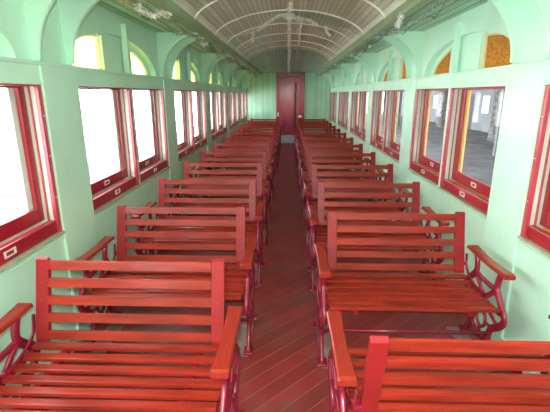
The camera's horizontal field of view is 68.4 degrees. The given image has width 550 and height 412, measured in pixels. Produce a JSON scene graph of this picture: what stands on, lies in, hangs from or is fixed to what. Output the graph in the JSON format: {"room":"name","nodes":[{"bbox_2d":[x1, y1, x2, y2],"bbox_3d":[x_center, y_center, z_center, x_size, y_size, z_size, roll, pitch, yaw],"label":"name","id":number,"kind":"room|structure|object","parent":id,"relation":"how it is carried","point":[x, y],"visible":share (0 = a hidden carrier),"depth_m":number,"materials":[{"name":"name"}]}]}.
{"room":"vehicle interior","nodes":[
{"label":"vehicle interior","id":0,"kind":"room"},
{"bbox_2d":[0,0,246,408],"bbox_3d":[-1.271,-1.114,5.791,0.162,2.300,16.230,0,15,2],"label":"wall","id":1,"kind":"structure","parent":0,"point":[18,282],"depth_m":2.68,"materials":[{"name":"green paint"}]},
{"bbox_2d":[0,84,64,273],"bbox_3d":[-1.394,-0.132,1.951,0.154,0.884,0.936,0,15,2],"label":"window","id":2,"kind":"structure","parent":1,"relation":"in","point":[22,235],"depth_m":2.31,"materials":[{"name":"brown wood"}]},
{"bbox_2d":[23,0,55,60],"bbox_3d":[-1.106,-1.037,2.200,0.505,0.483,0.028,0,15,2],"label":"trim","id":3,"kind":"structure","parent":1,"relation":"attached to","point":[36,11],"depth_m":2.20,"materials":[{"name":"green paint"}]},
{"bbox_2d":[38,60,99,328],"bbox_3d":[-1.309,-0.048,2.667,0.019,1.690,0.400,0,15,2],"label":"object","id":4,"kind":"structure","parent":1,"relation":"attached to","point":[60,89],"depth_m":2.58,"materials":[{"name":"green paint"}]},
{"bbox_2d":[58,0,99,64],"bbox_3d":[-1.095,-1.133,2.547,0.505,0.483,0.028,0,15,2],"label":"trim","id":5,"kind":"structure","parent":1,"relation":"attached to","point":[72,12],"depth_m":2.53,"materials":[{"name":"green paint"}]},
{"bbox_2d":[78,86,140,214],"bbox_3d":[-1.351,-0.489,3.242,0.154,0.884,0.936,0,15,2],"label":"window","id":6,"kind":"structure","parent":1,"relation":"in","point":[109,189],"depth_m":3.58,"materials":[{"name":"brown wood"}]},
{"bbox_2d":[72,33,150,75],"bbox_3d":[-1.373,-1.324,3.519,0.075,0.328,1.922,0,15,2],"label":"window","id":7,"kind":"structure","parent":1,"relation":"in","point":[95,50],"depth_m":3.21,"materials":[{"name":"white glass"}]},
{"bbox_2d":[5,167,224,409],"bbox_3d":[-1.203,-0.058,6.081,0.018,0.110,16.229,0,15,2],"label":"baseboard","id":8,"kind":"structure","parent":1,"relation":"attached to","point":[86,326],"depth_m":2.77,"materials":[{"name":"green paint"}]},
{"bbox_2d":[121,24,130,72],"bbox_3d":[-1.292,-1.360,3.508,0.047,0.399,0.040,0,15,2],"label":"trim","id":9,"kind":"structure","parent":1,"relation":"attached to","point":[124,31],"depth_m":3.49,"materials":[{"name":"green paint"}]},
{"bbox_2d":[132,88,169,184],"bbox_3d":[-1.320,-0.750,4.186,0.154,0.884,0.936,0,15,2],"label":"window","id":10,"kind":"structure","parent":1,"relation":"in","point":[150,167],"depth_m":4.53,"materials":[{"name":"brown wood"}]},
{"bbox_2d":[163,77,180,214],"bbox_3d":[-1.235,-0.666,4.902,0.019,1.690,0.400,0,15,2],"label":"trim","id":11,"kind":"structure","parent":1,"relation":"attached to","point":[169,96],"depth_m":4.81,"materials":[{"name":"green paint"}]},
{"bbox_2d":[156,32,199,76],"bbox_3d":[-1.032,-1.655,4.435,0.505,0.483,0.028,0,15,2],"label":"trim","id":12,"kind":"structure","parent":1,"relation":"attached to","point":[166,41],"depth_m":4.40,"materials":[{"name":"green paint"}]},
{"bbox_2d":[174,90,195,161],"bbox_3d":[-1.277,-1.107,5.477,0.154,0.884,0.936,0,15,2],"label":"window","id":13,"kind":"structure","parent":1,"relation":"in","point":[185,148],"depth_m":5.85,"materials":[{"name":"brown wood"}]},
{"bbox_2d":[173,59,196,81],"bbox_3d":[-1.298,-1.942,5.754,0.075,0.328,1.922,0,15,2],"label":"window","id":14,"kind":"structure","parent":1,"relation":"in","point":[180,72],"depth_m":5.55,"materials":[{"name":"glass"}]},
{"bbox_2d":[167,36,205,77],"bbox_3d":[-1.020,-1.752,4.782,0.505,0.483,0.028,0,15,2],"label":"trim","id":15,"kind":"structure","parent":1,"relation":"attached to","point":[173,54],"depth_m":4.76,"materials":[{"name":"green paint"}]},
{"bbox_2d":[187,51,191,80],"bbox_3d":[-1.218,-1.978,5.743,0.047,0.399,0.040,0,15,2],"label":"trim","id":16,"kind":"structure","parent":1,"relation":"attached to","point":[188,52],"depth_m":5.72,"materials":[{"name":"green paint"}]},
{"bbox_2d":[192,90,207,150],"bbox_3d":[-1.245,-1.368,6.421,0.154,0.884,0.936,0,15,2],"label":"window","id":17,"kind":"structure","parent":1,"relation":"in","point":[200,140],"depth_m":6.79,"materials":[{"name":"brown wood"}]},
{"bbox_2d":[205,83,212,168],"bbox_3d":[-1.160,-1.284,7.137,0.019,1.690,0.400,0,15,2],"label":"trim","id":18,"kind":"structure","parent":1,"relation":"attached to","point":[207,87],"depth_m":7.03,"materials":[{"name":"green paint"}]},
{"bbox_2d":[210,69,219,84],"bbox_3d":[-1.224,-2.560,7.989,0.075,0.328,1.922,0,15,2],"label":"window","id":19,"kind":"structure","parent":1,"relation":"in","point":[213,73],"depth_m":7.85,"materials":[{"name":"glass"}]},
{"bbox_2d":[210,91,220,140],"bbox_3d":[-1.202,-1.725,7.712,0.154,0.884,0.936,0,15,2],"label":"window","id":20,"kind":"structure","parent":1,"relation":"in","point":[214,94],"depth_m":8.09,"materials":[{"name":"brown wood"}]},
{"bbox_2d":[201,53,232,82],"bbox_3d":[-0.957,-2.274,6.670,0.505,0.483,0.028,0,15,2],"label":"trim","id":21,"kind":"structure","parent":1,"relation":"attached to","point":[207,59],"depth_m":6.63,"materials":[{"name":"green paint"}]},
{"bbox_2d":[219,91,227,135],"bbox_3d":[-1.171,-1.986,8.656,0.154,0.884,0.936,0,15,2],"label":"window","id":22,"kind":"structure","parent":1,"relation":"in","point":[222,95],"depth_m":9.04,"materials":[{"name":"brown wood"}]},
{"bbox_2d":[226,87,229,146],"bbox_3d":[-1.086,-1.902,9.372,0.019,1.690,0.400,0,15,2],"label":"trim","id":23,"kind":"structure","parent":1,"relation":"attached to","point":[227,88],"depth_m":9.24,"materials":[{"name":"green paint"}]},
{"bbox_2d":[229,92,234,129],"bbox_3d":[-1.128,-2.344,9.947,0.154,0.884,0.936,0,15,2],"label":"window","id":24,"kind":"structure","parent":1,"relation":"in","point":[231,94],"depth_m":10.35,"materials":[{"name":"brown wood"}]},
{"bbox_2d":[223,63,243,85],"bbox_3d":[-0.883,-2.892,8.905,0.505,0.483,0.028,0,15,2],"label":"trim","id":25,"kind":"structure","parent":1,"relation":"attached to","point":[227,68],"depth_m":8.87,"materials":[{"name":"green paint"}]},
{"bbox_2d":[234,92,238,126],"bbox_3d":[-1.096,-2.605,10.891,0.154,0.884,0.936,0,15,2],"label":"window","id":26,"kind":"structure","parent":1,"relation":"in","point":[236,107],"depth_m":11.29,"materials":[{"name":"brown wood"}]},
{"bbox_2d":[238,87,240,135],"bbox_3d":[-1.011,-2.520,11.607,0.019,1.690,0.400,0,15,2],"label":"trim","id":27,"kind":"structure","parent":1,"relation":"attached to","point":[239,104],"depth_m":11.46,"materials":[{"name":"green paint"}]},
{"bbox_2d":[240,92,243,122],"bbox_3d":[-1.053,-2.961,12.179,0.154,0.884,0.931,0,15,2],"label":"window","id":28,"kind":"structure","parent":1,"relation":"in","point":[241,93],"depth_m":12.58,"materials":[{"name":"brown wood"}]},
{"bbox_2d":[236,70,252,86],"bbox_3d":[-0.808,-3.510,11.139,0.505,0.483,0.028,0,15,2],"label":"trim","id":29,"kind":"structure","parent":1,"relation":"attached to","point":[240,73],"depth_m":11.10,"materials":[{"name":"green paint"}]},
{"bbox_2d":[243,92,246,120],"bbox_3d":[-1.022,-3.221,13.118,0.154,0.884,0.931,0,15,2],"label":"window","id":30,"kind":"structure","parent":1,"relation":"in","point":[244,93],"depth_m":13.52,"materials":[{"name":"brown wood"}]},
{"bbox_2d":[97,0,257,73],"bbox_3d":[-1.052,-2.206,5.482,0.600,0.050,16.230,0,15,2],"label":"ceiling","id":31,"kind":"structure","parent":0,"point":[123,9],"depth_m":3.66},
{"bbox_2d":[46,143,510,411],"bbox_3d":[0.189,0.022,6.109,3.080,0.060,16.330,0,15,2],"label":"floor","id":32,"kind":"structure","parent":0,"point":[282,373],"depth_m":2.97,"materials":[{"name":"brown wood"}]},
{"bbox_2d":[0,257,243,411],"bbox_3d":[-0.711,0.739,1.802,1.102,0.855,0.591,0,15,2],"label":"slatted bench","id":33,"kind":"object","parent":32,"relation":"on","point":[224,372],"visible":1,"depth_m":1.92,"materials":[{"name":"red wood"}]},
{"bbox_2d":[75,205,257,356],"bbox_3d":[-0.680,0.482,2.731,1.102,0.855,0.591,0,15,2],"label":"slatted bench","id":34,"kind":"object","parent":32,"relation":"on","point":[236,282],"visible":0.8,"depth_m":2.87,"materials":[{"name":"red wood"}]},
{"bbox_2d":[130,178,264,286],"bbox_3d":[-0.649,0.225,3.661,1.102,0.855,0.591,0,15,2],"label":"slatted bench","id":35,"kind":"object","parent":32,"relation":"on","point":[251,230],"visible":0.7,"depth_m":3.80,"materials":[{"name":"red wood"}]},
{"bbox_2d":[167,162,269,246],"bbox_3d":[-0.618,-0.032,4.590,1.102,0.855,0.591,0,15,2],"label":"slatted bench","id":36,"kind":"object","parent":32,"relation":"on","point":[187,165],"visible":0.56,"depth_m":4.74,"materials":[{"name":"red wood"}]},
{"bbox_2d":[189,150,272,220],"bbox_3d":[-0.587,-0.289,5.520,1.102,0.855,0.591,0,15,2],"label":"slatted bench","id":37,"kind":"object","parent":32,"relation":"on","point":[204,153],"visible":0.47,"depth_m":5.67,"materials":[{"name":"red wood"}]},
{"bbox_2d":[206,143,274,201],"bbox_3d":[-0.556,-0.546,6.449,1.102,0.855,0.591,0,15,2],"label":"slatted bench","id":38,"kind":"object","parent":32,"relation":"on","point":[270,162],"visible":0.55,"depth_m":6.60,"materials":[{"name":"red wood"}]},
{"bbox_2d":[215,137,276,186],"bbox_3d":[-0.525,-0.803,7.379,1.102,0.855,0.591,0,15,2],"label":"slatted bench","id":39,"kind":"object","parent":32,"relation":"on","point":[224,138],"visible":0.32,"depth_m":7.53,"materials":[{"name":"red wood"}]},
{"bbox_2d":[222,132,277,176],"bbox_3d":[-0.494,-1.061,8.309,1.102,0.855,0.591,0,15,2],"label":"slatted bench","id":40,"kind":"object","parent":32,"relation":"on","point":[231,133],"visible":0.34,"depth_m":8.45,"materials":[{"name":"red wood"}]},
{"bbox_2d":[229,128,278,168],"bbox_3d":[-0.463,-1.318,9.238,1.102,0.855,0.591,0,15,2],"label":"slatted bench","id":41,"kind":"object","parent":32,"relation":"on","point":[237,129],"visible":0.31,"depth_m":9.39,"materials":[{"name":"red wood"}]},
{"bbox_2d":[234,125,279,160],"bbox_3d":[-0.432,-1.575,10.168,1.102,0.855,0.591,0,15,2],"label":"slatted bench","id":42,"kind":"object","parent":32,"relation":"on","point":[241,126],"visible":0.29,"depth_m":10.32,"materials":[{"name":"red wood"}]},
{"bbox_2d":[239,123,280,153],"bbox_3d":[-0.401,-1.832,11.098,1.102,0.855,0.591,0,15,2],"label":"slatted bench","id":43,"kind":"object","parent":32,"relation":"on","point":[245,124],"visible":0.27,"depth_m":11.25,"materials":[{"name":"red wood"}]},
{"bbox_2d":[247,118,281,146],"bbox_3d":[-0.339,-2.346,12.957,1.102,0.855,0.591,0,15,2],"label":"slatted bench","id":44,"kind":"object","parent":32,"relation":"on","point":[280,126],"visible":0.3,"depth_m":13.11,"materials":[{"name":"red wood"}]},
{"bbox_2d":[248,120,280,150],"bbox_3d":[-0.370,-2.089,12.027,1.102,0.855,0.591,0,15,2],"label":"slatted bench","id":45,"kind":"object","parent":32,"relation":"on","point":[249,121],"visible":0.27,"depth_m":12.17,"materials":[{"name":"red wood"}]},
{"bbox_2d":[294,121,328,148],"bbox_3d":[1.123,-2.063,11.933,1.102,0.855,0.591,0,15,2],"label":"slatted bench","id":46,"kind":"object","parent":32,"relation":"on","point":[296,129],"visible":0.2,"depth_m":12.09,"materials":[{"name":"red wood"}]},
{"bbox_2d":[294,119,328,146],"bbox_3d":[1.154,-2.321,12.867,1.102,0.855,0.591,0,15,2],"label":"slatted bench","id":47,"kind":"object","parent":32,"relation":"on","point":[297,119],"visible":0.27,"depth_m":13.02,"materials":[{"name":"red wood"}]},
{"bbox_2d":[295,123,336,155],"bbox_3d":[1.091,-1.804,10.998,1.102,0.855,0.591,0,15,2],"label":"slatted bench","id":48,"kind":"object","parent":32,"relation":"on","point":[329,124],"visible":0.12,"depth_m":11.15,"materials":[{"name":"red wood"}]},
{"bbox_2d":[295,125,341,161],"bbox_3d":[1.060,-1.546,10.064,1.102,0.855,0.591,0,15,2],"label":"slatted bench","id":49,"kind":"object","parent":32,"relation":"on","point":[300,126],"visible":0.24,"depth_m":10.21,"materials":[{"name":"red wood"}]},
{"bbox_2d":[296,129,346,169],"bbox_3d":[1.029,-1.288,9.130,1.102,0.855,0.591,0,15,2],"label":"slatted bench","id":50,"kind":"object","parent":32,"relation":"on","point":[301,130],"visible":0.3,"depth_m":9.27,"materials":[{"name":"red wood"}]},
{"bbox_2d":[297,132,350,177],"bbox_3d":[0.998,-1.029,8.195,1.102,0.855,0.591,0,15,2],"label":"slatted bench","id":51,"kind":"object","parent":32,"relation":"on","point":[299,146],"visible":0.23,"depth_m":8.34,"materials":[{"name":"red wood"}]},
{"bbox_2d":[298,137,360,187],"bbox_3d":[0.967,-0.771,7.261,1.102,0.855,0.591,0,15,2],"label":"slatted bench","id":52,"kind":"object","parent":32,"relation":"on","point":[351,139],"visible":0.35,"depth_m":7.41,"materials":[{"name":"red wood"}]},
{"bbox_2d":[299,143,369,202],"bbox_3d":[0.936,-0.512,6.326,1.102,0.855,0.591,0,15,2],"label":"slatted bench","id":53,"kind":"object","parent":32,"relation":"on","point":[307,145],"visible":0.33,"depth_m":6.48,"materials":[{"name":"red wood"}]},
{"bbox_2d":[301,152,386,222],"bbox_3d":[0.904,-0.254,5.392,1.102,0.855,0.591,0,15,2],"label":"slatted bench","id":54,"kind":"object","parent":32,"relation":"on","point":[372,155],"visible":0.5,"depth_m":5.54,"materials":[{"name":"red wood"}]},
{"bbox_2d":[303,163,411,250],"bbox_3d":[0.873,0.005,4.457,1.102,0.855,0.591,0,15,2],"label":"slatted bench","id":55,"kind":"object","parent":32,"relation":"on","point":[389,167],"visible":0.66,"depth_m":4.60,"materials":[{"name":"red wood"}]},
{"bbox_2d":[307,181,449,292],"bbox_3d":[0.842,0.263,3.523,1.102,0.855,0.591,0,15,2],"label":"slatted bench","id":56,"kind":"object","parent":32,"relation":"on","point":[319,235],"visible":0.67,"depth_m":3.66,"materials":[{"name":"red wood"}]},
{"bbox_2d":[313,210,515,371],"bbox_3d":[0.811,0.521,2.588,1.102,0.855,0.591,0,15,2],"label":"slatted bench","id":57,"kind":"object","parent":32,"relation":"on","point":[418,295],"visible":0.97,"depth_m":2.68,"materials":[{"name":"red wood"}]},
{"bbox_2d":[326,310,549,411],"bbox_3d":[0.781,0.767,1.701,1.102,0.855,0.591,0,15,2],"label":"slatted bench","id":58,"kind":"object","parent":32,"relation":"on","point":[381,390],"visible":1,"depth_m":1.45,"materials":[{"name":"red wood"}]},
{"bbox_2d":[246,73,330,131],"bbox_3d":[0.450,-3.306,13.604,3.080,2.360,0.100,0,15,2],"label":"wall","id":59,"kind":"structure","parent":0,"point":[261,89],"depth_m":13.47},
{"bbox_2d":[123,0,257,76],"bbox_3d":[-0.716,-2.656,7.486,0.172,0.146,11.209,1,15,2],"label":"garland","id":60,"kind":"object","parent":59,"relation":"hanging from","point":[157,13],"visible":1,"depth_m":3.17,"materials":[{"name":"metal"}]},
{"bbox_2d":[149,0,261,74],"bbox_3d":[-0.738,-2.191,5.476,0.079,0.095,16.230,0,15,2],"label":"trim","id":61,"kind":"structure","parent":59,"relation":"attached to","point":[170,6],"depth_m":3.92,"materials":[{"name":"paint"}]},
{"bbox_2d":[245,74,256,87],"bbox_3d":[-0.735,-4.120,13.345,0.505,0.483,0.028,0,15,2],"label":"trim","id":62,"kind":"structure","parent":59,"relation":"attached to","point":[247,76],"depth_m":13.31,"materials":[{"name":"green paint"}]},
{"bbox_2d":[276,72,304,142],"bbox_3d":[0.511,-3.267,13.574,0.935,2.300,0.175,0,15,2],"label":"door","id":63,"kind":"structure","parent":59,"relation":"in","point":[290,86],"depth_m":13.49,"materials":[{"name":"wood"}]},
{"bbox_2d":[316,0,429,74],"bbox_3d":[1.112,-2.176,5.418,0.079,0.095,16.230,0,15,2],"label":"trim","id":64,"kind":"structure","parent":59,"relation":"attached to","point":[408,6],"depth_m":3.97,"materials":[{"name":"paint"}]},
{"bbox_2d":[319,0,455,75],"bbox_3d":[1.205,-2.666,7.419,0.189,0.194,11.210,0,15,2],"label":"garland","id":65,"kind":"object","parent":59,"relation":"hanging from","point":[399,20],"visible":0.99,"depth_m":3.38,"materials":[{"name":"metal"}]},
{"bbox_2d":[172,0,405,71],"bbox_3d":[0.187,-2.362,5.398,1.780,0.305,16.230,0,15,2],"label":"ceiling","id":66,"kind":"structure","parent":0,"point":[361,13],"depth_m":5.24,"materials":[{"name":"beige wood"}]},
{"bbox_2d":[235,33,342,51],"bbox_3d":[0.229,-2.685,6.641,1.782,0.289,0.009,0,15,2],"label":"trim","id":67,"kind":"structure","parent":66,"relation":"attached to","point":[277,33],"depth_m":6.61,"materials":[{"name":"paint"}]},
{"bbox_2d":[226,23,351,43],"bbox_3d":[0.198,-2.426,5.707,1.782,0.289,0.009,0,15,2],"label":"trim","id":68,"kind":"structure","parent":66,"relation":"attached to","point":[275,23],"depth_m":5.68,"materials":[{"name":"paint"}]},
{"bbox_2d":[241,40,336,55],"bbox_3d":[0.259,-2.933,7.537,1.782,0.289,0.009,0,15,2],"label":"trim","id":69,"kind":"structure","parent":66,"relation":"attached to","point":[281,40],"depth_m":7.51,"materials":[{"name":"paint"}]},
{"bbox_2d":[246,45,331,58],"bbox_3d":[0.284,-3.146,8.307,1.782,0.289,0.009,0,15,2],"label":"trim","id":70,"kind":"structure","parent":66,"relation":"attached to","point":[281,45],"depth_m":8.28,"materials":[{"name":"paint"}]},
{"bbox_2d":[215,9,363,35],"bbox_3d":[0.168,-2.179,4.811,1.782,0.289,0.009,0,15,2],"label":"trim","id":71,"kind":"structure","parent":66,"relation":"attached to","point":[284,9],"depth_m":4.78,"materials":[{"name":"paint"}]},
{"bbox_2d":[285,0,293,71],"bbox_3d":[0.290,-3.151,8.361,0.138,0.320,10.007,0,15,2],"label":"tinsel garland","id":72,"kind":"object","parent":66,"relation":"hanging from","point":[289,8],"visible":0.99,"depth_m":5.97,"materials":[{"name":"metal"}]},
{"bbox_2d":[195,0,384,18],"bbox_3d":[0.132,-1.886,3.751,1.782,0.289,0.009,0,15,2],"label":"trim","id":73,"kind":"structure","parent":66,"relation":"attached to","point":[376,7],"depth_m":3.76,"materials":[{"name":"paint"}]},
{"bbox_2d":[222,12,358,42],"bbox_3d":[0.174,-2.201,5.003,1.742,0.369,0.166,0,15,2],"label":"tinsel garland","id":74,"kind":"object","parent":66,"relation":"hanging from","point":[280,14],"visible":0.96,"depth_m":5.01,"materials":[{"name":"metal"}]},
{"bbox_2d":[319,0,487,73],"bbox_3d":[1.427,-2.185,5.405,0.600,0.050,16.230,0,15,2],"label":"ceiling","id":75,"kind":"structure","parent":0,"point":[449,11],"depth_m":3.56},
{"bbox_2d":[326,1,446,71],"bbox_3d":[1.283,-2.421,6.539,0.173,0.085,9.570,0,15,2],"label":"insulator string","id":76,"kind":"object","parent":75,"relation":"attached to","point":[446,1],"visible":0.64,"depth_m":3.83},
{"bbox_2d":[330,0,549,373],"bbox_3d":[1.646,-1.089,5.701,0.162,2.300,16.230,0,15,2],"label":"wall","id":77,"kind":"structure","parent":0,"point":[528,312],"depth_m":3.03,"materials":[{"name":"green paint"}]},
{"bbox_2d":[329,92,333,120],"bbox_3d":[1.887,-3.196,13.028,0.154,0.884,0.931,0,15,2],"label":"window","id":78,"kind":"structure","parent":77,"relation":"in","point":[332,93],"depth_m":13.43,"materials":[{"name":"brown wood"}]},
{"bbox_2d":[326,69,340,86],"bbox_3d":[1.556,-3.490,11.066,0.505,0.483,0.028,0,15,2],"label":"trim","id":79,"kind":"structure","parent":77,"relation":"attached to","point":[337,73],"depth_m":11.02,"materials":[{"name":"green paint"}]},
{"bbox_2d":[332,92,336,123],"bbox_3d":[1.855,-2.936,12.089,0.154,0.884,0.931,0,15,2],"label":"window","id":80,"kind":"structure","parent":77,"relation":"in","point":[335,93],"depth_m":12.50,"materials":[{"name":"brown wood"}]},
{"bbox_2d":[336,87,338,136],"bbox_3d":[1.770,-2.496,11.521,0.019,1.690,0.400,0,15,2],"label":"trim","id":81,"kind":"structure","parent":77,"relation":"attached to","point":[337,108],"depth_m":11.40,"materials":[{"name":"green paint"}]},
{"bbox_2d":[337,92,343,126],"bbox_3d":[1.812,-2.580,10.801,0.154,0.884,0.936,0,15,2],"label":"window","id":82,"kind":"structure","parent":77,"relation":"in","point":[341,94],"depth_m":11.20,"materials":[{"name":"brown wood"}]},
{"bbox_2d":[331,63,354,85],"bbox_3d":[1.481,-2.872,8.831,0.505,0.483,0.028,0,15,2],"label":"trim","id":83,"kind":"structure","parent":77,"relation":"attached to","point":[350,67],"depth_m":8.79,"materials":[{"name":"green paint"}]},
{"bbox_2d":[342,92,348,130],"bbox_3d":[1.781,-2.319,9.857,0.154,0.884,0.936,0,15,2],"label":"window","id":84,"kind":"structure","parent":77,"relation":"in","point":[346,94],"depth_m":10.26,"materials":[{"name":"brown wood"}]},
{"bbox_2d":[346,87,351,142],"bbox_3d":[1.696,-1.878,9.286,0.019,1.690,0.400,0,15,2],"label":"trim","id":85,"kind":"structure","parent":77,"relation":"attached to","point":[350,88],"depth_m":9.17,"materials":[{"name":"green paint"}]},
{"bbox_2d":[350,91,358,135],"bbox_3d":[1.738,-1.962,8.566,0.154,0.884,0.936,0,15,2],"label":"window","id":86,"kind":"structure","parent":77,"relation":"in","point":[355,95],"depth_m":8.95,"materials":[{"name":"brown wood"}]},
{"bbox_2d":[356,91,367,141],"bbox_3d":[1.706,-1.700,7.622,0.154,0.884,0.936,0,15,2],"label":"window","id":87,"kind":"structure","parent":77,"relation":"in","point":[361,130],"depth_m":8.00,"materials":[{"name":"brown wood"}]},
{"bbox_2d":[347,53,377,82],"bbox_3d":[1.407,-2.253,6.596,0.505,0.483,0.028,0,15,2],"label":"trim","id":88,"kind":"structure","parent":77,"relation":"attached to","point":[370,59],"depth_m":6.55,"materials":[{"name":"green paint"}]},
{"bbox_2d":[358,69,368,84],"bbox_3d":[1.760,-2.535,7.897,0.075,0.328,1.922,0,15,2],"label":"window","id":89,"kind":"structure","parent":77,"relation":"in","point":[365,80],"depth_m":7.77,"materials":[{"name":"green glass"}]},
{"bbox_2d":[363,84,373,171],"bbox_3d":[1.621,-1.260,7.051,0.019,1.690,0.400,0,15,2],"label":"trim","id":90,"kind":"structure","parent":77,"relation":"attached to","point":[370,87],"depth_m":6.96,"materials":[{"name":"green paint"}]},
{"bbox_2d":[369,90,386,151],"bbox_3d":[1.663,-1.343,6.331,0.154,0.884,0.936,0,15,2],"label":"window","id":91,"kind":"structure","parent":77,"relation":"in","point":[376,141],"depth_m":6.70,"materials":[{"name":"brown wood"}]},
{"bbox_2d":[387,51,392,80],"bbox_3d":[1.604,-1.954,5.655,0.047,0.399,0.040,0,15,2],"label":"trim","id":92,"kind":"structure","parent":77,"relation":"attached to","point":[390,52],"depth_m":5.64,"materials":[{"name":"green paint"}]},
{"bbox_2d":[374,36,411,77],"bbox_3d":[1.344,-1.731,4.708,0.505,0.483,0.028,0,15,2],"label":"trim","id":93,"kind":"structure","parent":77,"relation":"attached to","point":[401,47],"depth_m":4.67,"materials":[{"name":"green paint"}]},
{"bbox_2d":[382,90,404,162],"bbox_3d":[1.632,-1.082,5.387,0.154,0.884,0.936,0,15,2],"label":"window","id":94,"kind":"structure","parent":77,"relation":"in","point":[391,149],"depth_m":5.76,"materials":[{"name":"brown wood"}]},
{"bbox_2d":[382,58,406,81],"bbox_3d":[1.685,-1.917,5.662,0.075,0.328,1.922,0,15,2],"label":"window","id":95,"kind":"structure","parent":77,"relation":"in","point":[398,71],"depth_m":5.42,"materials":[{"name":"glass"}]},
{"bbox_2d":[380,31,423,76],"bbox_3d":[1.332,-1.635,4.362,0.505,0.483,0.028,0,15,2],"label":"trim","id":96,"kind":"structure","parent":77,"relation":"attached to","point":[413,40],"depth_m":4.32,"materials":[{"name":"green paint"}]},
{"bbox_2d":[396,77,416,220],"bbox_3d":[1.547,-0.642,4.816,0.019,1.690,0.400,0,15,2],"label":"trim","id":97,"kind":"structure","parent":77,"relation":"attached to","point":[410,91],"depth_m":4.72,"materials":[{"name":"green paint"}]},
{"bbox_2d":[408,88,448,186],"bbox_3d":[1.589,-0.725,4.096,0.154,0.884,0.936,0,15,2],"label":"window","id":98,"kind":"structure","parent":77,"relation":"in","point":[426,168],"depth_m":4.44,"materials":[{"name":"brown wood"}]},
{"bbox_2d":[351,169,535,373],"bbox_3d":[1.577,-0.034,5.995,0.018,0.110,16.229,0,15,2],"label":"baseboard","id":99,"kind":"structure","parent":77,"relation":"attached to","point":[495,336],"depth_m":2.86,"materials":[{"name":"green paint"}]},
{"bbox_2d":[450,22,461,72],"bbox_3d":[1.530,-1.336,3.421,0.047,0.399,0.040,0,15,2],"label":"trim","id":100,"kind":"structure","parent":77,"relation":"attached to","point":[458,25],"depth_m":3.40,"materials":[{"name":"green paint"}]},
{"bbox_2d":[438,86,505,217],"bbox_3d":[1.557,-0.464,3.152,0.154,0.884,0.936,0,15,2],"label":"window","id":101,"kind":"structure","parent":77,"relation":"in","point":[471,192],"depth_m":3.49,"materials":[{"name":"brown wood"}]},
{"bbox_2d":[431,31,512,74],"bbox_3d":[1.611,-1.298,3.427,0.075,0.328,1.922,0,15,2],"label":"window","id":102,"kind":"structure","parent":77,"relation":"in","point":[486,49],"depth_m":3.11,"materials":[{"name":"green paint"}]},
{"bbox_2d":[487,0,528,63],"bbox_3d":[1.269,-1.113,2.473,0.505,0.483,0.028,0,15,2],"label":"trim","id":103,"kind":"structure","parent":77,"relation":"attached to","point":[513,13],"depth_m":2.45,"materials":[{"name":"green paint"}]},
{"bbox_2d":[477,59,549,335],"bbox_3d":[1.472,-0.024,2.581,0.019,1.690,0.400,0,15,2],"label":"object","id":104,"kind":"structure","parent":77,"relation":"attached to","point":[525,87],"depth_m":2.50,"materials":[{"name":"green paint"}]},
{"bbox_2d":[517,84,549,258],"bbox_3d":[1.514,-0.107,1.861,0.154,0.884,0.936,0,15,2],"label":"window","id":105,"kind":"structure","parent":77,"relation":"in","point":[535,230],"depth_m":2.31,"materials":[{"name":"brown wood"}]},
{"bbox_2d":[534,0,549,58],"bbox_3d":[1.258,-1.017,2.127,0.505,0.483,0.028,0,15,2],"label":"trim","id":106,"kind":"structure","parent":77,"relation":"attached to","point":[543,6],"depth_m":2.12,"materials":[{"name":"green paint"}]},
{"label":"outside","id":107,"kind":"structure","parent":0,"visible":0},
{"bbox_3d":[0.482,-1.327,15.188,80.000,0.300,90.000,0,15,2],"label":"ground","id":108,"kind":"structure","parent":107,"visible":0},
{"bbox_2d":[0,88,196,174],"bbox_3d":[-11.651,-3.957,12.789,5.450,6.050,70.400,0,15,2],"label":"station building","id":109,"kind":"structure","parent":108,"relation":"on","point":[96,105],"depth_m":20.28,"materials":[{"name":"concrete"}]},
{"bbox_2d":[0,120,211,223],"bbox_3d":[-4.386,-0.858,12.885,6.180,0.025,75.000,0,15,2],"label":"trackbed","id":110,"kind":"structure","parent":108,"relation":"on","point":[12,205],"depth_m":13.54,"materials":[{"name":"white"}]},
{"bbox_2d":[0,117,211,191],"bbox_3d":[-8.319,-0.894,13.006,1.650,0.030,75.000,0,15,2],"label":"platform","id":111,"kind":"object","parent":108,"relation":"on","point":[9,180],"visible":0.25,"depth_m":17.99,"materials":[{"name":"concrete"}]},
{"bbox_2d":[365,113,494,185],"bbox_3d":[8.408,-2.085,17.310,12.100,0.030,85.000,0,15,2],"label":"yard","id":112,"kind":"structure","parent":108,"relation":"on","point":[478,160],"depth_m":19.61,"materials":[{"name":"grey concrete"}]},
{"bbox_2d":[382,89,504,155],"bbox_3d":[9.473,-5.158,16.943,11.800,6.150,84.000,0,15,2],"label":"shed","id":113,"kind":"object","parent":112,"relation":"on","point":[485,111],"visible":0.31,"depth_m":29.83,"materials":[{"name":"metal"}]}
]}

